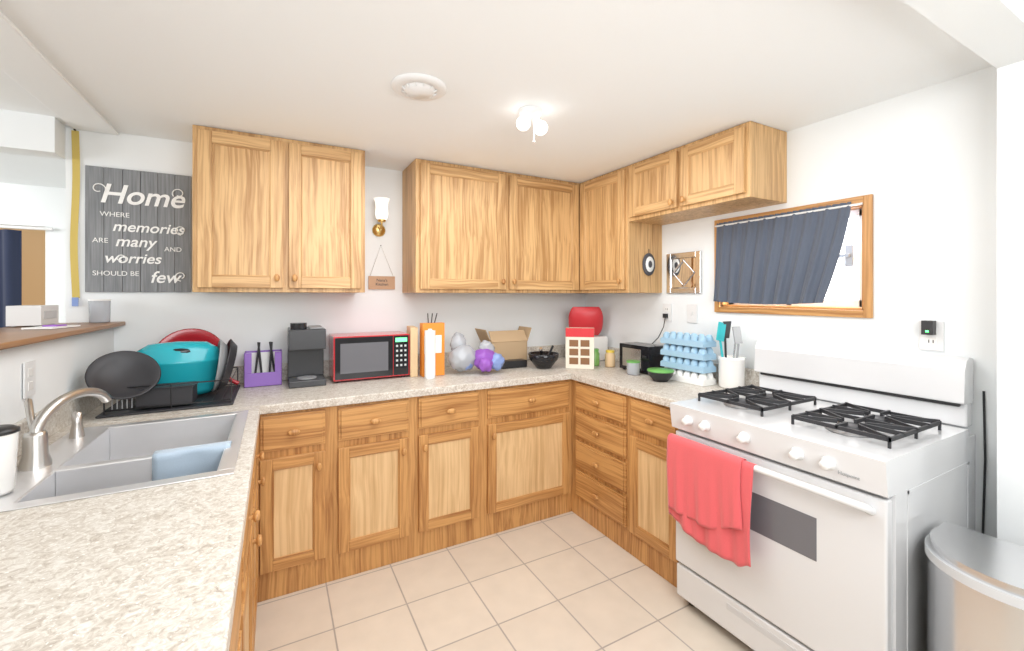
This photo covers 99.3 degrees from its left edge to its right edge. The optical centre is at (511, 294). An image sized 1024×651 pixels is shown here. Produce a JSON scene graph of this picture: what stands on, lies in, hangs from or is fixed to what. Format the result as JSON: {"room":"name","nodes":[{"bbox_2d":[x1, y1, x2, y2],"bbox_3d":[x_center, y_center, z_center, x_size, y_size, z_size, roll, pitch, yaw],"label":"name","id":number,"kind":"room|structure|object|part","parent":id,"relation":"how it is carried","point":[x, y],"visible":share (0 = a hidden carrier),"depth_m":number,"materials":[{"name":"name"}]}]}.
{"room":"kitchen","nodes":[
{"label":"kitchen","id":0,"kind":"room"},
{"bbox_2d":[0,183,65,322],"bbox_3d":[-4.741,0.287,2.728,4.270,2.225,0.120,0,0,-29],"label":"wall","id":1,"kind":"structure","parent":0,"point":[31,205],"depth_m":3.32,"materials":[{"name":"white paint"}]},
{"bbox_2d":[0,225,52,327],"bbox_3d":[-3.890,0.434,3.088,0.910,1.891,0.050,0,0,-29],"label":"curtain","id":2,"kind":"object","parent":1,"relation":"hanging from","point":[10,267],"visible":0.38,"depth_m":3.19,"materials":[{"name":"blue fabric"}]},
{"bbox_2d":[0,109,65,159],"bbox_3d":[-3.948,-0.743,1.088,4.100,0.165,0.120,0,0,-29],"label":"wall","id":3,"kind":"structure","parent":0,"point":[23,133],"depth_m":1.97,"materials":[{"name":"white paint"}]},
{"bbox_2d":[0,328,113,424],"bbox_3d":[-1.482,0.778,1.083,0.130,1.243,2.478,0,0,-29],"label":"wall","id":4,"kind":"structure","parent":0,"point":[63,364],"depth_m":1.57,"materials":[{"name":"white paint"}]},
{"bbox_2d":[23,360,35,398],"bbox_3d":[-1.592,0.278,1.435,0.006,0.115,0.072,0,0,-29],"label":"outlet","id":5,"kind":"object","parent":4,"relation":"attached to","point":[29,378],"visible":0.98,"depth_m":1.43,"materials":[{"name":"white plastic"}]},
{"bbox_2d":[0,321,124,349],"bbox_3d":[-1.513,0.145,1.032,0.325,0.020,2.538,0,0,-29],"label":"sill","id":6,"kind":"structure","parent":4,"relation":"on","point":[13,337],"depth_m":1.59,"materials":[{"name":"brown wood"}]},
{"bbox_2d":[6,305,58,326],"bbox_3d":[-2.083,0.089,1.896,0.107,0.088,0.170,0,0,-29],"label":"box","id":7,"kind":"object","parent":6,"relation":"on","point":[29,315],"visible":0.9,"depth_m":1.83,"materials":[{"name":"white cardboard"}]},
{"bbox_2d":[21,324,80,328],"bbox_3d":[-1.872,0.128,1.771,0.100,0.012,0.150,0,0,-14],"label":"paper","id":8,"kind":"object","parent":6,"relation":"on","point":[53,326],"visible":1,"depth_m":1.75,"materials":[{"name":"white paper"}]},
{"bbox_2d":[88,299,110,322],"bbox_3d":[-2.011,0.077,2.122,0.084,0.113,0.084,0,0,-29],"label":"container","id":9,"kind":"object","parent":6,"relation":"on","point":[99,310],"visible":0.98,"depth_m":2.09,"materials":[{"name":"white plastic"}]},
{"bbox_2d":[66,126,584,365],"bbox_3d":[-0.753,0.287,2.959,3.300,2.225,0.120,0,0,-29],"label":"wall","id":10,"kind":"structure","parent":0,"point":[244,322],"depth_m":2.58,"materials":[{"name":"white paint"}]},
{"bbox_2d":[0,11,118,134],"bbox_3d":[-1.505,-0.818,1.127,0.170,0.014,2.378,0,0,-29],"label":"ceiling beam","id":11,"kind":"structure","parent":10,"relation":"attached to","point":[29,66],"depth_m":1.65,"materials":[{"name":"white paint"}]},
{"bbox_2d":[70,129,79,305],"bbox_3d":[-2.139,-0.379,2.128,0.036,0.867,0.012,0,0,-29],"label":"tape measure","id":12,"kind":"object","parent":10,"relation":"attached to","point":[75,216],"visible":1,"depth_m":2.13,"materials":[{"name":"yellow"}]},
{"bbox_2d":[85,165,191,291],"bbox_3d":[-1.917,-0.328,2.245,0.424,0.625,0.018,0,0,-29],"label":"home sign","id":13,"kind":"object","parent":10,"relation":"attached to","point":[138,231],"visible":1,"depth_m":2.24,"materials":[{"name":"grey wood"}]},
{"bbox_2d":[192,125,364,292],"bbox_3d":[-1.261,-0.419,2.420,0.801,0.809,0.338,0,0,-29],"label":"upper cabinet","id":14,"kind":"object","parent":10,"relation":"attached to","point":[270,214],"depth_m":2.25,"materials":[{"name":"brown wood"}]},
{"bbox_2d":[372,197,389,236],"bbox_3d":[-0.833,-0.492,2.766,0.100,0.229,0.138,0,0,-29],"label":"lamp","id":15,"kind":"object","parent":10,"relation":"attached to","point":[381,213],"visible":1,"depth_m":2.73,"materials":[{"name":"gold metal"}]},
{"bbox_2d":[368,245,394,288],"bbox_3d":[-0.847,-0.181,2.830,0.168,0.288,0.012,0,0,-29],"label":"hanging sign","id":16,"kind":"object","parent":10,"relation":"attached to","point":[381,282],"visible":1,"depth_m":2.83,"materials":[{"name":"beige wood"}]},
{"bbox_2d":[228,344,564,383],"bbox_3d":[-0.697,0.450,2.908,2.986,0.100,0.020,0,0,-29],"label":"backsplash","id":17,"kind":"structure","parent":10,"relation":"attached to","point":[560,349],"depth_m":2.66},
{"bbox_2d":[402,159,575,292],"bbox_3d":[-0.096,-0.419,3.017,1.229,0.809,0.401,0,0,-29],"label":"upper cabinet","id":18,"kind":"object","parent":10,"relation":"attached to","point":[465,229],"depth_m":2.84,"materials":[{"name":"brown wood"}]},
{"bbox_2d":[0,0,992,187],"bbox_3d":[-1.672,-0.855,0.355,7.400,0.060,7.220,0,0,-29],"label":"ceiling","id":19,"kind":"structure","parent":0,"point":[607,86],"depth_m":1.59,"materials":[{"name":"white paint"}]},
{"bbox_2d":[391,73,446,100],"bbox_3d":[-0.367,-0.810,1.724,0.216,0.028,0.216,0,0,-29],"label":"ceiling vent","id":20,"kind":"object","parent":19,"relation":"in","point":[418,87],"visible":1,"depth_m":1.69,"materials":[{"name":"white plastic"}]},
{"bbox_2d":[516,106,547,142],"bbox_3d":[0.089,-0.751,1.948,0.139,0.146,0.108,0,0,-29],"label":"ceiling light fixture","id":21,"kind":"object","parent":19,"relation":"attached to","point":[527,114],"visible":1,"depth_m":1.92,"materials":[{"name":"white plastic"}]},
{"bbox_2d":[576,166,661,292],"bbox_3d":[0.716,-0.419,3.037,0.379,0.809,0.504,0,0,-29],"label":"upper cabinet","id":22,"kind":"object","parent":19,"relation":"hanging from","point":[610,252],"depth_m":2.90,"materials":[{"name":"brown wood"}]},
{"bbox_2d":[642,253,654,275],"bbox_3d":[0.896,-0.213,2.835,0.109,0.174,0.017,0,0,-29],"label":"pot holder","id":23,"kind":"object","parent":22,"relation":"hanging from","point":[648,263],"visible":1,"depth_m":2.83,"materials":[{"name":"grey fabric"}]},
{"bbox_2d":[628,121,786,228],"bbox_3d":[1.056,-0.644,2.475,0.318,0.358,0.808,0,0,-29],"label":"upper cabinet","id":24,"kind":"object","parent":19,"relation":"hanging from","point":[742,167],"depth_m":2.24,"materials":[{"name":"brown wood"}]},
{"bbox_2d":[254,511,753,650],"bbox_3d":[-1.672,1.430,0.355,7.400,0.060,7.220,0,0,-29],"label":"floor","id":25,"kind":"structure","parent":0,"point":[570,581],"depth_m":1.96,"materials":[{"name":"tile"}]},
{"bbox_2d":[232,524,251,650],"bbox_3d":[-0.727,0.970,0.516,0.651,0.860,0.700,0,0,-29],"label":"base cabinet","id":26,"kind":"object","parent":25,"relation":"on","point":[242,626],"depth_m":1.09,"materials":[{"name":"brown wood"}]},
{"bbox_2d":[248,480,255,650],"bbox_3d":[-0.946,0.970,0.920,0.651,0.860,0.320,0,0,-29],"label":"base cabinet","id":27,"kind":"object","parent":25,"relation":"on","point":[251,499],"depth_m":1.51,"materials":[{"name":"brown wood"}]},
{"bbox_2d":[252,408,275,614],"bbox_3d":[-1.540,0.970,2.070,0.705,0.860,0.688,0,0,-29],"label":"base cabinet","id":28,"kind":"object","parent":25,"relation":"on","point":[265,474],"depth_m":1.98,"materials":[{"name":"brown wood"}]},
{"bbox_2d":[0,408,259,650],"bbox_3d":[-0.965,0.520,0.961,0.656,0.040,1.750,0,0,-29],"label":"countertop","id":29,"kind":"structure","parent":28,"relation":"on","point":[145,569],"depth_m":0.80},
{"bbox_2d":[0,424,19,496],"bbox_3d":[-1.282,0.412,1.079,0.084,0.165,0.084,0,0,-29],"label":"tumbler","id":30,"kind":"object","parent":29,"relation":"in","point":[9,436],"visible":1,"depth_m":1.08,"materials":[{"name":"white ceramic"}]},
{"bbox_2d":[13,387,115,471],"bbox_3d":[-1.424,0.400,1.392,0.162,0.192,0.354,0,0,-29],"label":"faucet","id":31,"kind":"object","parent":29,"relation":"on","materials":[{"name":"silver metal"}]},
{"bbox_2d":[0,408,251,511],"bbox_3d":[-1.200,0.585,1.414,0.554,0.178,0.754,0,0,-29],"label":"sink","id":32,"kind":"object","parent":29,"relation":"in","point":[129,455],"depth_m":1.36,"materials":[{"name":"silver metal"}]},
{"bbox_2d":[276,404,335,596],"bbox_3d":[-1.155,0.970,2.313,0.303,0.860,0.628,0,0,-29],"label":"base cabinet","id":33,"kind":"object","parent":25,"relation":"on","point":[305,437],"depth_m":2.06,"materials":[{"name":"brown wood"}]},
{"bbox_2d":[336,396,415,579],"bbox_3d":[-0.845,0.970,2.481,0.403,0.860,0.628,0,0,-29],"label":"base cabinet","id":34,"kind":"object","parent":25,"relation":"on","point":[376,439],"depth_m":2.21,"materials":[{"name":"brown wood"}]},
{"bbox_2d":[100,356,619,423],"bbox_3d":[-0.530,0.520,2.601,2.986,0.040,0.718,0,0,-29],"label":"countertop","id":35,"kind":"structure","parent":34,"relation":"on","point":[265,398],"depth_m":2.35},
{"bbox_2d":[85,328,239,418],"bbox_3d":[-1.590,0.336,2.049,0.505,0.324,0.537,0,0,-29],"label":"dish rack","id":36,"kind":"object","parent":35,"relation":"on","point":[189,368],"visible":0.98,"depth_m":1.96,"materials":[{"name":"grey"}]},
{"bbox_2d":[244,342,281,387],"bbox_3d":[-1.384,0.381,2.423,0.180,0.236,0.110,0,0,-29],"label":"box","id":37,"kind":"object","parent":35,"relation":"on","point":[262,367],"visible":1,"depth_m":2.41,"materials":[{"name":"purple"}]},
{"bbox_2d":[288,322,325,388],"bbox_3d":[-1.169,0.326,2.472,0.185,0.345,0.260,0,0,-29],"label":"coffee maker","id":38,"kind":"object","parent":35,"relation":"on","point":[306,346],"visible":1,"depth_m":2.40,"materials":[{"name":"grey plastic"}]},
{"bbox_2d":[329,331,408,382],"bbox_3d":[-0.872,0.367,2.653,0.430,0.262,0.256,0,0,-29],"label":"microwave","id":39,"kind":"object","parent":35,"relation":"on","point":[360,355],"visible":1,"depth_m":2.54,"materials":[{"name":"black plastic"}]},
{"bbox_2d":[407,326,417,376],"bbox_3d":[-0.627,0.348,2.732,0.044,0.300,0.180,0,0,-21],"label":"snack box","id":40,"kind":"object","parent":35,"relation":"on","point":[412,331],"visible":0.85,"depth_m":2.65,"materials":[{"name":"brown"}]},
{"bbox_2d":[425,329,434,378],"bbox_3d":[-0.493,0.351,2.617,0.064,0.295,0.064,0,0,-29],"label":"paper roll","id":41,"kind":"object","parent":35,"relation":"on","point":[429,353],"visible":0.88,"depth_m":2.59,"materials":[{"name":"white paper"}]},
{"bbox_2d":[420,313,444,376],"bbox_3d":[-0.496,0.306,2.705,0.140,0.386,0.062,0,0,-29],"label":"cereal box","id":42,"kind":"object","parent":35,"relation":"on","point":[438,328],"visible":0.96,"depth_m":2.69,"materials":[{"name":"orange cardboard"}]},
{"bbox_2d":[448,332,504,371],"bbox_3d":[-0.229,0.361,2.766,0.359,0.248,0.218,0,0,-29],"label":"bags","id":43,"kind":"object","parent":35,"relation":"on","point":[463,356],"visible":1,"depth_m":2.73,"materials":[{"name":"white plastic"}]},
{"bbox_2d":[475,326,530,359],"bbox_3d":[-0.062,0.367,3.128,0.368,0.264,0.183,0,0,-29],"label":"cardboard box","id":44,"kind":"object","parent":35,"relation":"on","point":[510,344],"visible":0.58,"depth_m":3.07,"materials":[{"name":"beige cardboard"}]},
{"bbox_2d":[501,359,526,368],"bbox_3d":[0.002,0.473,2.999,0.195,0.050,0.080,0,0,-29],"label":"kitchen scale","id":45,"kind":"object","parent":35,"relation":"on","point":[513,363],"visible":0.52,"depth_m":2.97,"materials":[{"name":"black plastic"}]},
{"bbox_2d":[528,345,558,368],"bbox_3d":[0.217,0.422,2.985,0.216,0.154,0.216,0,0,-29],"label":"mixing bowl","id":46,"kind":"object","parent":35,"relation":"on","point":[541,359],"visible":1,"depth_m":2.92,"materials":[{"name":"black stone"}]},
{"bbox_2d":[566,327,593,368],"bbox_3d":[0.463,0.361,2.965,0.190,0.275,0.062,0,0,12],"label":"cereal box","id":47,"kind":"object","parent":35,"relation":"on","point":[579,347],"visible":1,"depth_m":2.94,"materials":[{"name":"beige cardboard"}]},
{"bbox_2d":[565,335,607,360],"bbox_3d":[0.573,0.406,3.361,0.235,0.185,0.240,0,0,-29],"label":"bin","id":48,"kind":"object","parent":35,"relation":"on","point":[600,343],"visible":0.25,"depth_m":3.28,"materials":[{"name":"white ceramic"}]},
{"bbox_2d":[569,307,602,334],"bbox_3d":[0.563,0.199,3.321,0.231,0.221,0.186,0,0,-29],"label":"snack bag","id":49,"kind":"object","parent":48,"relation":"on","point":[587,317],"visible":0.75,"depth_m":3.28,"materials":[{"name":"red plastic"}]},
{"bbox_2d":[594,348,599,365],"bbox_3d":[0.585,0.440,3.083,0.070,0.118,0.070,0,0,-29],"label":"jar","id":50,"kind":"object","parent":35,"relation":"on","point":[596,357],"visible":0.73,"depth_m":3.05,"materials":[{"name":"green glass"}]},
{"bbox_2d":[605,350,614,366],"bbox_3d":[0.683,0.441,3.028,0.070,0.115,0.070,0,0,-29],"label":"jar","id":51,"kind":"object","parent":35,"relation":"on","point":[609,358],"visible":1,"depth_m":3.00,"materials":[{"name":"brown glass"}]},
{"bbox_2d":[620,342,663,373],"bbox_3d":[0.855,0.410,2.856,0.172,0.177,0.265,0,0,-29],"label":"toaster","id":52,"kind":"object","parent":35,"relation":"on","point":[647,355],"visible":0.73,"depth_m":2.77,"materials":[{"name":"black metal"}]},
{"bbox_2d":[416,388,487,555],"bbox_3d":[-0.489,0.970,2.675,0.407,0.860,0.628,0,0,-29],"label":"base cabinet","id":53,"kind":"object","parent":25,"relation":"on","point":[452,427],"depth_m":2.41,"materials":[{"name":"brown wood"}]},
{"bbox_2d":[488,380,563,534],"bbox_3d":[-0.044,0.970,2.916,0.605,0.860,0.628,0,0,-29],"label":"base cabinet","id":54,"kind":"object","parent":25,"relation":"on","point":[526,421],"depth_m":2.63,"materials":[{"name":"brown wood"}]},
{"bbox_2d":[572,368,753,403],"bbox_3d":[0.854,0.520,2.541,0.610,0.040,0.879,0,0,-29],"label":"countertop","id":55,"kind":"structure","parent":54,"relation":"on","point":[642,384],"depth_m":2.40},
{"bbox_2d":[626,360,639,374],"bbox_3d":[0.762,0.456,2.735,0.084,0.085,0.084,0,0,-29],"label":"jar","id":56,"kind":"object","parent":55,"relation":"on","point":[633,367],"visible":1,"depth_m":2.70,"materials":[{"name":"white plastic"}]},
{"bbox_2d":[647,367,673,381],"bbox_3d":[0.863,0.464,2.528,0.152,0.070,0.152,0,0,-29],"label":"bowl","id":57,"kind":"object","parent":55,"relation":"on","point":[658,374],"visible":1,"depth_m":2.48,"materials":[{"name":"black plastic"}]},
{"bbox_2d":[660,331,715,385],"bbox_3d":[1.018,0.359,2.527,0.110,0.278,0.300,0,0,-29],"label":"cartons","id":58,"kind":"object","parent":55,"relation":"on","point":[686,362],"visible":0.98,"depth_m":2.46,"materials":[{"name":"blue cardboard"}]},
{"bbox_2d":[716,321,745,387],"bbox_3d":[1.184,0.321,2.349,0.141,0.354,0.134,0,0,-29],"label":"utensil crock","id":59,"kind":"object","parent":55,"relation":"on","point":[731,371],"visible":0.88,"depth_m":2.32,"materials":[{"name":"white ceramic"}]},
{"bbox_2d":[564,376,635,557],"bbox_3d":[0.751,0.970,2.676,0.663,0.860,0.593,0,0,-29],"label":"base cabinet","id":60,"kind":"object","parent":25,"relation":"on","point":[600,422],"depth_m":2.53,"materials":[{"name":"brown wood"}]},
{"bbox_2d":[628,392,678,587],"bbox_3d":[0.975,0.970,2.323,0.605,0.860,0.380,0,0,-29],"label":"base cabinet","id":61,"kind":"object","parent":25,"relation":"on","point":[655,527],"depth_m":2.19,"materials":[{"name":"brown wood"}]},
{"bbox_2d":[667,339,974,650],"bbox_3d":[1.185,0.814,1.766,0.764,1.171,0.790,0,0,-29],"label":"stove","id":62,"kind":"object","parent":25,"relation":"on","point":[804,518],"visible":1,"depth_m":1.58,"materials":[{"name":"white metal"}]},
{"bbox_2d":[667,433,758,567],"bbox_3d":[0.790,0.815,1.759,0.064,0.401,0.395,0,0,-29],"label":"towel","id":63,"kind":"object","parent":62,"relation":"hanging from","point":[709,488],"depth_m":1.72,"materials":[{"name":"red fabric"}]},
{"bbox_3d":[0.901,0.644,1.613,0.059,0.043,0.722,0,0,-29],"label":"handle","id":64,"kind":"part","parent":62,"relation":"part of","materials":[{"name":"white metal"}]},
{"bbox_3d":[0.939,0.980,1.634,0.040,0.740,0.775,0,0,-29],"label":"door","id":65,"kind":"part","parent":62,"relation":"part of","materials":[{"name":"white metal"}]},
{"bbox_3d":[0.939,0.927,1.633,0.041,0.666,0.771,0,0,-29],"label":"door glass","id":66,"kind":"part","parent":62,"relation":"part of","materials":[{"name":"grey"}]},
{"bbox_2d":[925,521,1023,650],"bbox_3d":[1.345,1.064,1.168,0.328,0.672,0.381,0,0,-29],"label":"trash can","id":67,"kind":"object","parent":25,"relation":"on","point":[975,590],"visible":1,"depth_m":1.18,"materials":[{"name":"silver metal"}]},
{"bbox_2d":[585,66,996,537],"bbox_3d":[1.957,0.287,1.290,0.130,2.225,5.400,0,0,-29],"label":"wall","id":68,"kind":"structure","parent":0,"point":[920,165],"depth_m":1.78,"materials":[{"name":"white paint"}]},
{"bbox_2d":[663,304,671,321],"bbox_3d":[1.020,0.115,2.864,0.007,0.116,0.072,0,0,-29],"label":"electrical outlet","id":69,"kind":"object","parent":68,"relation":"attached to","point":[667,308],"visible":0.81,"depth_m":2.85,"materials":[{"name":"white plastic"}]},
{"bbox_2d":[652,313,667,343],"bbox_3d":[0.959,0.269,2.922,0.045,0.294,0.185,0,0,-29],"label":"power cord","id":70,"kind":"object","parent":69,"relation":"attached to","point":[665,315],"visible":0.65,"depth_m":2.85,"materials":[{"name":"black plastic"}]},
{"bbox_2d":[608,348,758,385],"bbox_3d":[0.967,0.450,2.951,0.020,0.100,1.491,0,0,-29],"label":"backsplash","id":71,"kind":"structure","parent":68,"relation":"attached to","point":[751,376],"depth_m":2.36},
{"bbox_2d":[667,251,701,292],"bbox_3d":[1.082,-0.139,2.746,0.012,0.258,0.261,0,0,-29],"label":"frame","id":72,"kind":"object","parent":68,"relation":"attached to","point":[684,272],"visible":1,"depth_m":2.73,"materials":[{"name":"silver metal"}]},
{"bbox_2d":[687,304,696,322],"bbox_3d":[1.112,0.115,2.692,0.010,0.116,0.072,0,0,-29],"label":"light switch","id":73,"kind":"object","parent":68,"relation":"attached to","point":[691,313],"visible":1,"depth_m":2.69,"materials":[{"name":"white plastic"}]},
{"bbox_2d":[714,194,872,317],"bbox_3d":[1.419,-0.168,2.237,0.121,0.535,0.766,0,0,-29],"label":"window","id":74,"kind":"structure","parent":68,"relation":"in","point":[844,283],"depth_m":2.03,"materials":[{"name":"brown wood"}]},
{"bbox_2d":[713,202,862,303],"bbox_3d":[1.339,-0.183,2.205,0.053,0.463,0.722,0,0,-29],"label":"window curtain","id":75,"kind":"object","parent":74,"relation":"hanging from","point":[792,257],"visible":1,"depth_m":2.19,"materials":[{"name":"fabric"}]},
{"bbox_3d":[1.424,-0.168,2.240,0.070,0.447,0.678,0,0,-29],"label":"window sash","id":76,"kind":"part","parent":74,"relation":"part of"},
{"bbox_2d":[919,320,943,351],"bbox_3d":[1.633,0.159,1.701,0.041,0.118,0.072,0,0,-29],"label":"outlet","id":77,"kind":"object","parent":68,"relation":"attached to","point":[932,342],"depth_m":1.69,"materials":[{"name":"white plastic"}]},
{"bbox_3d":[1.629,0.128,1.701,0.034,0.055,0.035,0,0,-29],"label":"plug adapter outlet","id":78,"kind":"part","parent":77,"relation":"part of","materials":[{"name":"black plastic"}]},
{"bbox_2d":[981,391,986,533],"bbox_3d":[1.716,0.800,1.582,0.007,0.900,0.014,0,0,-29],"label":"power cord","id":79,"kind":"object","parent":68,"relation":"attached to","point":[985,462],"visible":0.54,"depth_m":1.58,"materials":[{"name":"black plastic"}]},
{"bbox_2d":[902,0,1023,546],"bbox_3d":[0.413,0.287,0.725,3.118,2.225,0.120,0,0,-29],"label":"wall","id":80,"kind":"structure","parent":0,"point":[991,32],"depth_m":1.41,"materials":[{"name":"white paint"}]},
{"label":"outside","id":81,"kind":"structure","parent":0,"visible":0},
{"bbox_2d":[0,228,44,304],"bbox_3d":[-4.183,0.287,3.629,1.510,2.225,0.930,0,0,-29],"label":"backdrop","id":82,"kind":"structure","parent":81,"point":[33,267],"depth_m":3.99,"materials":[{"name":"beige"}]}
]}

